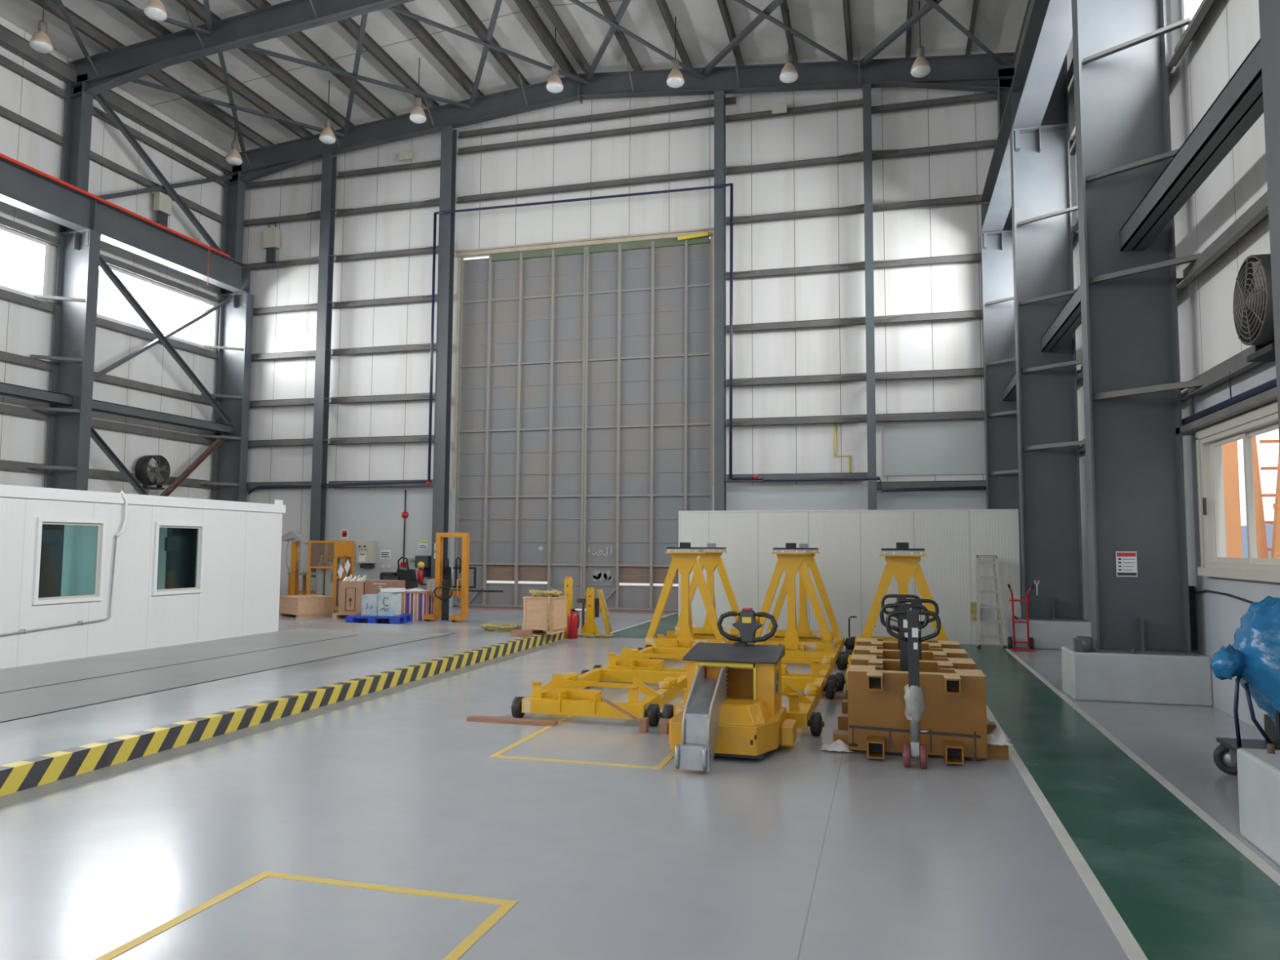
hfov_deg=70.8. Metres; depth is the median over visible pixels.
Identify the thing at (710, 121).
beam
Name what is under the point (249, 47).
brace
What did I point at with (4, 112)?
wall girt
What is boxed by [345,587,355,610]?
print
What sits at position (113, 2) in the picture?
brace
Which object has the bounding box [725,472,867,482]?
wall girt
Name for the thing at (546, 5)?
roof purlin
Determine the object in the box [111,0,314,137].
roof purlin
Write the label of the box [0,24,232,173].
beam
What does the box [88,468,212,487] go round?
wall girt
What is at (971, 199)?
wall girt
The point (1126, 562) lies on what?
notice board
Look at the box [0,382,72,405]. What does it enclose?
strut
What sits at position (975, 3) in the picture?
roof purlin
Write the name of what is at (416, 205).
wall girt
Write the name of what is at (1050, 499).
steel column
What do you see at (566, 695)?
trolley
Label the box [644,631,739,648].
trolley
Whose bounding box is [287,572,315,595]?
bench
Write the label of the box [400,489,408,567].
fire alarm line
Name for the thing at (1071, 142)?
wall girt
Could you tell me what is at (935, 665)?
block
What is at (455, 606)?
trim
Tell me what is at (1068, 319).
strut
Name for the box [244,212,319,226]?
wall girt
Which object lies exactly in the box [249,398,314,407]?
wall girt
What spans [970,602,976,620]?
cloth
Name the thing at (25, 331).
wall
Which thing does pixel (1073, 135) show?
wall girt
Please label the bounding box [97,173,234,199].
brace
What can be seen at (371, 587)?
carton
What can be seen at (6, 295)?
wall girt
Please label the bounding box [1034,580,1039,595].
hanging spanner
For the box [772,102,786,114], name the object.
emergency light
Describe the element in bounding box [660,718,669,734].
chock
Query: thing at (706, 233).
plank
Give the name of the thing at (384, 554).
warning sign
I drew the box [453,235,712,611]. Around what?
door
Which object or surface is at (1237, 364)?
beam
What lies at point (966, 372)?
wall girt
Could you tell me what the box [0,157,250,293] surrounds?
beam
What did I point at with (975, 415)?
wall girt
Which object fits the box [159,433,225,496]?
brace
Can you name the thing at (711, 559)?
trestle
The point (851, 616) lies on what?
lever
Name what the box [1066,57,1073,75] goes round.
wall girt
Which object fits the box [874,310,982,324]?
wall girt
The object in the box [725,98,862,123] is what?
beam
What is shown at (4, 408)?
wall girt
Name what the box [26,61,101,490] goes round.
steel column
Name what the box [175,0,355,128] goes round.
roof purlin
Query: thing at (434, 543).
safety sign
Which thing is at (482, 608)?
trim
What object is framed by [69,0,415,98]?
rafter
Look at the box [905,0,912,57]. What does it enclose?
roof purlin
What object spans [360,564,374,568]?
tray
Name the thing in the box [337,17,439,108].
roof purlin
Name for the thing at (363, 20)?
brace
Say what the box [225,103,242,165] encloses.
lamp
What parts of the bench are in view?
leg, leg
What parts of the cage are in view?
rail, rail, rail, header panel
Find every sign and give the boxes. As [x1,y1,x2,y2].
[341,528,348,538]
[380,550,391,559]
[417,541,427,549]
[434,542,435,558]
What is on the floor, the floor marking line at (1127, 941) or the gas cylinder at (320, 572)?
the floor marking line at (1127, 941)
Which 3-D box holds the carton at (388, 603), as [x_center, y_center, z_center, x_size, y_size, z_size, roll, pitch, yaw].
[-5.316,2.623,19.091,0.310,0.487,0.411,-1,-4,15]
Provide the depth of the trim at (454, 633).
9.46 m
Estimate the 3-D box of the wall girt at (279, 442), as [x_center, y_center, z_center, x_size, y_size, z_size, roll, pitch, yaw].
[-10.726,-1.077,26.282,3.260,0.200,0.180,-1,-4,15]
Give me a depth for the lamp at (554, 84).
22.03 m
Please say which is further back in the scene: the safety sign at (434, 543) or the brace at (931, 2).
the safety sign at (434, 543)
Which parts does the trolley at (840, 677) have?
rail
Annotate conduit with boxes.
[0,491,128,635]
[834,423,850,472]
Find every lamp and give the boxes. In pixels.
[29,0,53,53]
[143,0,167,21]
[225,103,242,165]
[319,80,336,144]
[408,57,426,124]
[546,27,563,93]
[666,16,684,88]
[779,8,798,83]
[910,0,930,77]
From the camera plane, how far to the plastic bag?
6.77 m
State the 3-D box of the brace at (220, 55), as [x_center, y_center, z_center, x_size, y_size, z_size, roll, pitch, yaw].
[-10.813,-9.982,23.906,0.110,0.333,6.184,2,-4,-18]
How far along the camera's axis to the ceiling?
22.14 m
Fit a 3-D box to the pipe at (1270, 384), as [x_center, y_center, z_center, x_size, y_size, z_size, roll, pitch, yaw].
[4.985,-1.057,6.145,0.090,0.343,8.300,-1,-4,15]
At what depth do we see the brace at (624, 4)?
21.89 m
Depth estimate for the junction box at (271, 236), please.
26.63 m
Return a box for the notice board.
[1115,551,1137,577]
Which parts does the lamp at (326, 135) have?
suspension rod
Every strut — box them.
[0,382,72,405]
[91,399,233,434]
[1002,373,1016,400]
[1040,285,1081,351]
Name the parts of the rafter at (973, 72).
ridge plate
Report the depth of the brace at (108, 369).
23.80 m
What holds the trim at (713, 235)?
attached to the wall at (956, 229)
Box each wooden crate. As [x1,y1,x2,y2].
[279,594,335,617]
[522,595,568,634]
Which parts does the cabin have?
sash, sash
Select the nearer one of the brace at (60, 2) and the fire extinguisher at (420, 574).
the brace at (60, 2)
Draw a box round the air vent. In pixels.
[164,537,180,551]
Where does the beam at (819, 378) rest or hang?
attached to the wall at (956, 229)
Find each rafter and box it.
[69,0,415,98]
[226,45,1014,185]
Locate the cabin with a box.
[0,484,285,669]
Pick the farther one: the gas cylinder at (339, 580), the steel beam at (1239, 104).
the gas cylinder at (339, 580)
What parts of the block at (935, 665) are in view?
plate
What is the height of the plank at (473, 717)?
0.035 m
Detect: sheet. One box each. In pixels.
[380,587,405,592]
[405,587,430,591]
[818,739,853,751]
[986,726,1013,746]
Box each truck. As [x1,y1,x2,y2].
[879,603,928,671]
[880,594,922,649]
[885,609,941,768]
[893,598,938,660]
[1007,583,1035,651]
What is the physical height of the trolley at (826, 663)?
0.369 m
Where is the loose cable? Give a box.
[1193,589,1254,603]
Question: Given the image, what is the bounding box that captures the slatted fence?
[1251,435,1279,558]
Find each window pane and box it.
[38,524,64,597]
[164,527,197,589]
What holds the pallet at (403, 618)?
on the floor
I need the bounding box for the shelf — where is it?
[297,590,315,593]
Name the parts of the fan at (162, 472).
blade, blade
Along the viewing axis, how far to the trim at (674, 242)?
24.14 m
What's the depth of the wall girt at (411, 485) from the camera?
25.22 m
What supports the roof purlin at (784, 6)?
attached to the ceiling
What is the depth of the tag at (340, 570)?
22.32 m
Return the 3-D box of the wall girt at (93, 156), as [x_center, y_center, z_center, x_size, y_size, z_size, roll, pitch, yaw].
[-13.119,-7.940,24.384,0.180,0.200,5.080,-1,-4,15]
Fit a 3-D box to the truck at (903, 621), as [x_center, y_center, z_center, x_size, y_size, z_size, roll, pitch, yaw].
[2.250,1.643,7.638,0.406,1.182,0.180,-1,-4,15]
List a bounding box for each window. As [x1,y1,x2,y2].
[0,226,48,302]
[96,265,217,351]
[1070,155,1077,239]
[1165,0,1173,79]
[1181,0,1216,40]
[1195,400,1279,582]
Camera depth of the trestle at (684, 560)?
13.29 m
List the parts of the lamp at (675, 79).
suspension rod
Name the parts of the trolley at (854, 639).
cradle plate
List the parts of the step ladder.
rail, plate, leg, rail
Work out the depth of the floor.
5.01 m
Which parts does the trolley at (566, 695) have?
rail, bridge plate, cradle plate, rail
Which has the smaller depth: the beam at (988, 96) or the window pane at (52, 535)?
the window pane at (52, 535)
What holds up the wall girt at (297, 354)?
attached to the wall at (956, 229)
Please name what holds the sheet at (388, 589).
on the carton at (388, 603)
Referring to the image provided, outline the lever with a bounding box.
[848,616,856,637]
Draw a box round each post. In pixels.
[281,531,309,595]
[298,152,354,595]
[417,124,457,607]
[714,89,751,511]
[837,83,902,510]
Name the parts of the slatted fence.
post, rail, rail, rail, rail, post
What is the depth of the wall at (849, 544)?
16.24 m
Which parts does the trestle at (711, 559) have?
raking leg, post, arm, gusset plate, bearing plate, raking leg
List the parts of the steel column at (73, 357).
cap plate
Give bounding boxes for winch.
[408,555,431,577]
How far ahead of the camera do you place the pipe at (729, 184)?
23.69 m
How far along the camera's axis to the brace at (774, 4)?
21.25 m
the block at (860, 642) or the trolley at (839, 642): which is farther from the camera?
the trolley at (839, 642)
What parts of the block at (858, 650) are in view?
plate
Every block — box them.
[511,629,532,636]
[832,664,1008,764]
[837,653,995,734]
[841,645,967,713]
[844,637,960,699]
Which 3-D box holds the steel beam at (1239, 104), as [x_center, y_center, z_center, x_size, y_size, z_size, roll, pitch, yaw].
[4.933,-2.934,7.758,0.260,0.240,5.260,-1,-4,15]
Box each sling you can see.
[480,623,521,631]
[528,589,562,596]
[546,596,550,630]
[577,632,614,638]
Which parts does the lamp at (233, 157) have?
suspension rod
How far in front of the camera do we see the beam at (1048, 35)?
14.88 m
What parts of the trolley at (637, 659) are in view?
rail, bridge plate, cradle plate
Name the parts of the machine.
motor, handle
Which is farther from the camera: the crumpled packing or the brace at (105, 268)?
the brace at (105, 268)
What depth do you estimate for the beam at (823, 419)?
22.27 m
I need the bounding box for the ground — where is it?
[486,580,678,609]
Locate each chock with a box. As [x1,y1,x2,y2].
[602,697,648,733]
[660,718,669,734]
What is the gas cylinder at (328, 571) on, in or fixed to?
on the cage
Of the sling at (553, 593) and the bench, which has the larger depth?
the bench
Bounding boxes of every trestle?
[644,542,724,646]
[675,542,739,635]
[755,542,834,650]
[766,543,840,637]
[861,542,947,640]
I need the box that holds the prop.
[595,589,612,633]
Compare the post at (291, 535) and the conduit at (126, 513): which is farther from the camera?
the post at (291, 535)
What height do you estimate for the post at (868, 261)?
12.998 m
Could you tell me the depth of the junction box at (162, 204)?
24.30 m
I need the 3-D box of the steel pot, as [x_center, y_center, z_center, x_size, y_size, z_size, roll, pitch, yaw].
[4.929,1.822,9.997,0.195,0.155,0.170,-1,-4,15]
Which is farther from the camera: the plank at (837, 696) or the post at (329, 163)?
the post at (329, 163)
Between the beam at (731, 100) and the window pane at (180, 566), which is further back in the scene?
the beam at (731, 100)
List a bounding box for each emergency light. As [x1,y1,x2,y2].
[399,150,412,160]
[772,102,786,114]
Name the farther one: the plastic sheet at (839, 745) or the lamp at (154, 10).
the lamp at (154, 10)
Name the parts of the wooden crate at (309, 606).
lid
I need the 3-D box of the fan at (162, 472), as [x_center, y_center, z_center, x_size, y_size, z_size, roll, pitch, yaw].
[-12.889,-0.208,23.837,0.416,0.900,0.801,-1,-4,15]
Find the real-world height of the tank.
1.334 m
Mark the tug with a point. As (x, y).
(733, 708)
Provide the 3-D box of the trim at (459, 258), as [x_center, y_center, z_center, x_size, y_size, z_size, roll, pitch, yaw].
[-5.077,-1.395,24.930,0.080,9.720,0.140,-1,-4,15]
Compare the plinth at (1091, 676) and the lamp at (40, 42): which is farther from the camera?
the lamp at (40, 42)
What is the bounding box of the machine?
[379,556,417,589]
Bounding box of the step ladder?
[976,555,1007,648]
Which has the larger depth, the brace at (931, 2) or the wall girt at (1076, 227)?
the brace at (931, 2)
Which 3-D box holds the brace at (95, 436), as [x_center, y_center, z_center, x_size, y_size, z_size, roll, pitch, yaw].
[-12.679,0.751,23.576,0.128,4.342,5.127,-1,-4,15]
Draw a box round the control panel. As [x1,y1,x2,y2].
[355,540,377,568]
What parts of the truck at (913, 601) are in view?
handle stem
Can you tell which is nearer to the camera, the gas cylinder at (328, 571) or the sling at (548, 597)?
the sling at (548, 597)
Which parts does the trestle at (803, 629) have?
raking leg, arm, post, gusset plate, bearing plate, raking leg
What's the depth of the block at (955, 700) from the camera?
7.12 m
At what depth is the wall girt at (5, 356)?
20.59 m
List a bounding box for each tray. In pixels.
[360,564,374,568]
[1175,386,1277,435]
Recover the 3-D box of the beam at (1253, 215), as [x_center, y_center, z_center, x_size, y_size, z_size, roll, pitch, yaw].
[5.383,-2.413,7.594,0.180,0.200,4.980,-1,-4,15]
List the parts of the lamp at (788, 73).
suspension rod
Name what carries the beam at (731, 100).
attached to the wall at (956, 229)
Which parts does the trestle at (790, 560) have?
raking leg, plate, gusset plate, bearing plate, arm, post, raking leg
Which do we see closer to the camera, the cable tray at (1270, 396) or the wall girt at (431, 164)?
the cable tray at (1270, 396)
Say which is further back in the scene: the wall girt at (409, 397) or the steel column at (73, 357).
the wall girt at (409, 397)
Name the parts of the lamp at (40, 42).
suspension rod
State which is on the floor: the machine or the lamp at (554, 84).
the machine
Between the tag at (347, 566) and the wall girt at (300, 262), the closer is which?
the tag at (347, 566)
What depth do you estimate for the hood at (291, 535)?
23.01 m
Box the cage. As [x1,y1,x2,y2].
[306,540,354,611]
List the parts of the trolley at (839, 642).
cradle plate, rail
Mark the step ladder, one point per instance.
(997, 586)
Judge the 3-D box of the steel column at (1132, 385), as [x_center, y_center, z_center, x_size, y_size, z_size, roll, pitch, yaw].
[5.558,-4.486,10.220,1.068,12.787,0.840,-1,-4,15]
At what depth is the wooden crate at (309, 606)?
20.60 m
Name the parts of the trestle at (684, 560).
raking leg, gusset plate, post, plate, bearing plate, arm, raking leg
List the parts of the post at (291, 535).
post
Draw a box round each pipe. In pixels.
[248,480,431,493]
[427,213,436,480]
[434,182,732,213]
[728,183,733,479]
[731,476,986,492]
[1182,372,1276,426]
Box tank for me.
[1210,595,1279,775]
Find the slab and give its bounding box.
[0,620,564,765]
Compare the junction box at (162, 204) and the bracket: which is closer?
the bracket
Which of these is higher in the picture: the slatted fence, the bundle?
the slatted fence
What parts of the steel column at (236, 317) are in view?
cap plate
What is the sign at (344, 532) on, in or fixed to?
attached to the wall at (931, 447)
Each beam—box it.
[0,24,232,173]
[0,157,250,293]
[455,169,714,204]
[457,96,736,138]
[457,117,714,155]
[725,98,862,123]
[725,153,863,175]
[725,205,864,225]
[725,262,865,279]
[725,316,865,333]
[725,373,866,386]
[725,414,866,426]
[871,92,996,114]
[871,139,996,160]
[980,0,1072,232]
[1012,0,1033,71]
[1119,38,1263,251]
[1175,191,1268,288]
[1179,345,1265,399]
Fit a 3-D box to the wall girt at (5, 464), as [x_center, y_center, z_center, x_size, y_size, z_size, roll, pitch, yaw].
[-14.606,-0.460,18.557,0.180,0.200,5.180,-1,-4,15]
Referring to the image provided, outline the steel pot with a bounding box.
[1073,635,1093,651]
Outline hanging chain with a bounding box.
[207,248,209,284]
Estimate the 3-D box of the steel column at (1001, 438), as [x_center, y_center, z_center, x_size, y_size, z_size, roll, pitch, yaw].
[8.439,-3.631,20.698,1.068,12.907,0.840,-1,-4,15]
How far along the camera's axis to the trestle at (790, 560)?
12.96 m
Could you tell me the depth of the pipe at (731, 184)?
22.41 m
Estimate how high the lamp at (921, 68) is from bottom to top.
1.690 m
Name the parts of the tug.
hitch plate, arm plate, arm plate, arm floor plate, arm plate, opening trim, label plate, rating plate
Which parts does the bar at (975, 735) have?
drop rod, drop rod, drop rod, drop rod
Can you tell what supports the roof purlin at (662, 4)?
attached to the ceiling
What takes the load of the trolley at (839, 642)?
on the floor
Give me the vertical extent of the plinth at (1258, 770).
0.550 m
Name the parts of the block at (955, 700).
plate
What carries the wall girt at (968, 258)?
attached to the wall at (956, 229)
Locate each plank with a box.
[466,715,558,726]
[677,231,708,240]
[800,692,844,699]
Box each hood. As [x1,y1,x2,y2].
[281,531,309,543]
[718,697,769,726]
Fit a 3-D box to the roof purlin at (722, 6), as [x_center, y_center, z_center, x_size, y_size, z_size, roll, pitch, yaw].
[-1.244,-11.731,9.032,0.200,0.230,30.000,-1,-4,15]
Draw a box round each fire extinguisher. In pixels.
[417,567,424,584]
[567,607,579,638]
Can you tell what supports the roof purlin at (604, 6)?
attached to the ceiling
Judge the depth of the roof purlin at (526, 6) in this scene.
22.45 m
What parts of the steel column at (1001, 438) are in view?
cap plate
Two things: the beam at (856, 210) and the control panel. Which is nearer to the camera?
the beam at (856, 210)
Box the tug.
[669,608,796,771]
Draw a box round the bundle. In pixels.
[400,591,434,620]
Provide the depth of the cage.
22.34 m
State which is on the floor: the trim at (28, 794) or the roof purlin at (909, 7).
the trim at (28, 794)
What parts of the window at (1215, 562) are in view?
sash, sash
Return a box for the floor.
[0,606,1279,959]
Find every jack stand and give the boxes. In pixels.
[563,577,573,637]
[580,586,599,635]
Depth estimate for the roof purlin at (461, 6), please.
22.26 m
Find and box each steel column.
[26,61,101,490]
[200,155,253,502]
[980,67,1022,604]
[1009,0,1086,621]
[1071,0,1202,655]
[1258,0,1279,447]
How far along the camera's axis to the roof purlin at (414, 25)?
22.76 m
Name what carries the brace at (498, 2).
attached to the rafter at (973, 72)
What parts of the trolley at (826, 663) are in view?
bridge plate, cradle plate, rail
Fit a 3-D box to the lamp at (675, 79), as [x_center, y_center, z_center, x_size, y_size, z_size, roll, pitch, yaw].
[0.842,-10.171,21.338,0.430,1.690,0.430,-1,-4,15]
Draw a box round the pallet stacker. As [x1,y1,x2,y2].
[422,532,502,622]
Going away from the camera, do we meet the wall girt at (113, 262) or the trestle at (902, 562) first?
the trestle at (902, 562)
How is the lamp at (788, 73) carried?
hanging from the ceiling
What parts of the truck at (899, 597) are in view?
handle stem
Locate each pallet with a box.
[332,613,355,618]
[345,613,412,624]
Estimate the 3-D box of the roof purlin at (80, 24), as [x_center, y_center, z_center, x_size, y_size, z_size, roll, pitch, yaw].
[-14.980,-11.039,12.756,0.200,0.230,30.000,-1,-4,15]
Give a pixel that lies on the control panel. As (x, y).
(366, 550)
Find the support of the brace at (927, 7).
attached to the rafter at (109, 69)
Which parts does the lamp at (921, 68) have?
suspension rod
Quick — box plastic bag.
[903,684,924,720]
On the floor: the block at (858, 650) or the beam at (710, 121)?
the block at (858, 650)
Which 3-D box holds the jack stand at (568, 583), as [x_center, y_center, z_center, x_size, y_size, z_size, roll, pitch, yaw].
[-1.320,2.332,16.564,0.300,1.090,0.240,-1,-4,15]
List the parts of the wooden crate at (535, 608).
lid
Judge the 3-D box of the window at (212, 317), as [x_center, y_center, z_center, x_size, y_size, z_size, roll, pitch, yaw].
[-13.239,-4.645,24.338,0.240,1.420,4.730,-1,-4,15]
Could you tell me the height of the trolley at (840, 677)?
0.369 m
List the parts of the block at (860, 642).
plate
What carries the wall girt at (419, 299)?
attached to the wall at (956, 229)
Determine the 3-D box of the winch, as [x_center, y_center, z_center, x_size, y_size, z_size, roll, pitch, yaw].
[-6.024,2.356,24.604,0.640,0.580,0.400,-1,-4,15]
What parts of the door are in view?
cross rail, cross rail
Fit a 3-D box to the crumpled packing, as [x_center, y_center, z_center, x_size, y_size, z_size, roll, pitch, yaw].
[-6.466,2.222,20.383,0.552,0.152,0.142,-1,-4,15]
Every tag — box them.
[337,555,343,578]
[344,554,350,573]
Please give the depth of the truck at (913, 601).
8.36 m
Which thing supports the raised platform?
on the slab
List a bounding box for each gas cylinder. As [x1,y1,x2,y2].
[315,555,325,595]
[324,555,333,595]
[336,556,346,606]
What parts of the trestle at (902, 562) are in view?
raking leg, plate, gusset plate, bearing plate, post, raking leg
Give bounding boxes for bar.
[0,153,230,257]
[848,724,981,760]
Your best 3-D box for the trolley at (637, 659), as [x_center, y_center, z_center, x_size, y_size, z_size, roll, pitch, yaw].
[0.404,2.354,11.877,1.480,0.369,2.320,-1,-4,15]
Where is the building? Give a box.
[1222,440,1242,557]
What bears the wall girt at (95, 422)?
attached to the wall at (25, 331)
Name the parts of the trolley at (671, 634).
cradle plate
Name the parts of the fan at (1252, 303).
blade, blade, blade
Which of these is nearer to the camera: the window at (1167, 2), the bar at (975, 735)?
the bar at (975, 735)
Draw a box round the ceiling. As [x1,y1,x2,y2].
[0,0,1028,153]
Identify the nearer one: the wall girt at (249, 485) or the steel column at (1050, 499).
the steel column at (1050, 499)
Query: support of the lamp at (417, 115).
hanging from the ceiling
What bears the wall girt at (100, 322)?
attached to the wall at (25, 331)
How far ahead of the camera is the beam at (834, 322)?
22.44 m
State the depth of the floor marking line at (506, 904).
4.17 m
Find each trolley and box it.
[511,667,687,726]
[593,646,691,681]
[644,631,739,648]
[660,675,836,735]
[757,634,853,658]
[781,651,846,687]
[835,652,853,690]
[845,635,937,654]
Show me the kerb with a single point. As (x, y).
(16, 776)
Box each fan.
[134,454,170,489]
[1232,253,1275,362]
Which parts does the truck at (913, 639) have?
control lever, handle stem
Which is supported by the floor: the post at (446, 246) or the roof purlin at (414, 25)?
the post at (446, 246)
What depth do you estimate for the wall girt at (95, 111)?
24.55 m
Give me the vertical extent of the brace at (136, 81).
0.423 m
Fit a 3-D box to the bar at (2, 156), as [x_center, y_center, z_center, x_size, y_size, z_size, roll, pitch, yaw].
[-15.485,-7.409,11.891,0.060,0.060,28.600,-1,-4,15]
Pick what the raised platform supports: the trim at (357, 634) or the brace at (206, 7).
the trim at (357, 634)
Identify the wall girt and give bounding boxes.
[0,54,67,98]
[0,105,65,145]
[0,216,59,245]
[0,288,56,312]
[0,351,53,370]
[0,403,50,419]
[0,459,47,472]
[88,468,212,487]
[89,151,224,222]
[91,417,213,444]
[92,105,226,185]
[93,371,215,404]
[96,316,219,359]
[99,253,219,304]
[242,257,319,270]
[244,173,321,189]
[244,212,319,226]
[246,481,311,488]
[248,438,312,447]
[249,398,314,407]
[251,350,315,360]
[253,304,317,315]
[326,479,433,488]
[328,392,435,404]
[328,435,434,444]
[330,342,435,355]
[332,295,437,309]
[333,247,438,262]
[335,199,439,217]
[336,160,440,178]
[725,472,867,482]
[872,194,990,212]
[873,253,980,269]
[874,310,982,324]
[875,368,983,380]
[875,410,984,422]
[876,480,986,489]
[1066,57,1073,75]
[1067,72,1073,87]
[1068,125,1075,140]
[1069,137,1075,149]
[1071,66,1173,231]
[1075,277,1183,377]
[1076,369,1080,382]
[1078,388,1185,451]
[1166,0,1215,67]
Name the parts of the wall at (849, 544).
edge trim, trim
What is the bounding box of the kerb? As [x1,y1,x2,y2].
[0,631,563,796]
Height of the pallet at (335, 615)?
0.115 m
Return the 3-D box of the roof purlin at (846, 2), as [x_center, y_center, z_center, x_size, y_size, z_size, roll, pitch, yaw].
[1.397,-11.524,8.290,0.200,0.230,30.000,-1,-4,15]
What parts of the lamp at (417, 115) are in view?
suspension rod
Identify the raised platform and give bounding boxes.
[0,628,449,721]
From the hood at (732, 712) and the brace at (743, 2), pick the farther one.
the brace at (743, 2)
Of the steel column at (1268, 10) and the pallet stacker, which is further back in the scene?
the pallet stacker
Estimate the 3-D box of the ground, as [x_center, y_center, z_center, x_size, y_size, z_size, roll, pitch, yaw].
[6.598,3.905,23.887,120.000,0.330,130.000,-1,-4,15]
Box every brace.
[55,0,93,63]
[90,426,149,495]
[93,93,222,251]
[93,297,231,380]
[96,0,210,35]
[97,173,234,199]
[99,254,231,423]
[130,79,346,137]
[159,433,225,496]
[203,0,212,31]
[217,52,246,157]
[240,44,471,109]
[343,13,368,134]
[386,6,588,84]
[469,0,502,106]
[568,0,705,79]
[585,0,631,80]
[701,0,784,75]
[734,0,861,71]
[857,0,942,67]
[924,0,1005,65]
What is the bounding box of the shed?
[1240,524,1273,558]
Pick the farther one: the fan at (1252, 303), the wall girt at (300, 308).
the wall girt at (300, 308)
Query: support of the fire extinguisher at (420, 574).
on the bracket
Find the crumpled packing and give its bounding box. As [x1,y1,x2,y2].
[342,574,366,581]
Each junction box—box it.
[153,185,172,227]
[262,221,279,262]
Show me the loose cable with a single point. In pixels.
(1205, 590)
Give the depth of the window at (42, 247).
21.13 m
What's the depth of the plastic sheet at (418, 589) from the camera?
20.08 m
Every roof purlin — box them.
[111,0,314,137]
[175,0,355,128]
[337,17,439,108]
[537,0,590,73]
[596,0,642,71]
[656,0,692,67]
[716,0,744,66]
[780,0,797,63]
[842,0,853,61]
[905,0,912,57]
[964,0,978,54]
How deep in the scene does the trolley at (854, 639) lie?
14.71 m
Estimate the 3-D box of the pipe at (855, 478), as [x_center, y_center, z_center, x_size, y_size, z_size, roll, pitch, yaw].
[5.102,0.091,21.468,5.900,0.400,0.080,-1,-4,15]
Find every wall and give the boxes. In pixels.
[0,16,227,499]
[242,86,998,595]
[324,418,1022,616]
[678,509,1021,644]
[1066,0,1270,452]
[1079,360,1279,730]
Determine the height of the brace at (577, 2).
0.400 m
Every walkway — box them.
[609,613,678,638]
[960,644,1279,959]
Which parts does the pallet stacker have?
grab handle, grab handle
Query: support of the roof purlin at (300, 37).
attached to the ceiling
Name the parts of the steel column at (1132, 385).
plate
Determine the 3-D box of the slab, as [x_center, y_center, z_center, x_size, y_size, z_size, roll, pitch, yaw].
[-10.806,2.057,7.401,13.350,0.170,23.780,-1,-4,15]
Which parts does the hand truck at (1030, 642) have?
rail, toe plate, rail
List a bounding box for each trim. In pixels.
[0,632,457,723]
[0,634,359,693]
[0,639,576,808]
[453,257,461,606]
[454,227,714,257]
[454,605,523,608]
[455,607,674,613]
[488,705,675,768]
[490,235,709,261]
[599,608,678,612]
[610,612,676,633]
[712,235,714,485]
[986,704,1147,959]
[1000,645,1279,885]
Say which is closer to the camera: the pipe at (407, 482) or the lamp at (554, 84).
the lamp at (554, 84)
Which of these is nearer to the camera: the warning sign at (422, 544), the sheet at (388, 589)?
the sheet at (388, 589)
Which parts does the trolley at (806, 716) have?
rail, cradle plate, rail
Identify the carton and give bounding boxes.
[337,580,364,613]
[360,594,377,615]
[364,579,404,595]
[377,591,401,616]
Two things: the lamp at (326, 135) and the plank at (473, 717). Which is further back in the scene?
the lamp at (326, 135)
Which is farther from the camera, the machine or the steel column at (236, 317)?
the steel column at (236, 317)
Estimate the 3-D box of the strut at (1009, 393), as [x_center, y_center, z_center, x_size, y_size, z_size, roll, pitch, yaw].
[7.802,-2.142,18.192,0.260,0.240,5.360,-1,-4,15]
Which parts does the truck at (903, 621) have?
handle stem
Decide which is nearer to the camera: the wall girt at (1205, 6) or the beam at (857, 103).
the wall girt at (1205, 6)
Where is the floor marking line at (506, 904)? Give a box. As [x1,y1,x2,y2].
[94,871,518,959]
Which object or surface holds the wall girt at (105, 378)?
attached to the wall at (25, 331)
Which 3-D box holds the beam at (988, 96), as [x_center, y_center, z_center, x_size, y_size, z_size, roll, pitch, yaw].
[7.354,-9.207,21.929,3.340,0.200,0.180,-1,-4,15]
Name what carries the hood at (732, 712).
attached to the tug
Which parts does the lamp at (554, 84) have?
suspension rod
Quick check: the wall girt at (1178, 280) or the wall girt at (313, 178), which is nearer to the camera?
the wall girt at (1178, 280)
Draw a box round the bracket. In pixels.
[577,598,586,627]
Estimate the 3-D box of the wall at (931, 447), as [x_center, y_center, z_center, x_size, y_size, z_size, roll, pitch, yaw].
[0.078,1.023,23.329,18.800,4.720,0.180,-1,-4,15]
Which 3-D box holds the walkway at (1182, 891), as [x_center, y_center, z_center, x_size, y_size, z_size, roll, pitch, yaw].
[2.767,2.014,4.639,0.850,0.003,22.680,-1,-4,15]
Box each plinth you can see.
[1005,616,1091,649]
[1061,645,1213,706]
[1236,743,1279,865]
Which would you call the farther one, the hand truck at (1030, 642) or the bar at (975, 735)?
the hand truck at (1030, 642)
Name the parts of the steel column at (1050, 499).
cap plate, plate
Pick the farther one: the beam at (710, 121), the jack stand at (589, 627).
the beam at (710, 121)
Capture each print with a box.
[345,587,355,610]
[380,596,388,611]

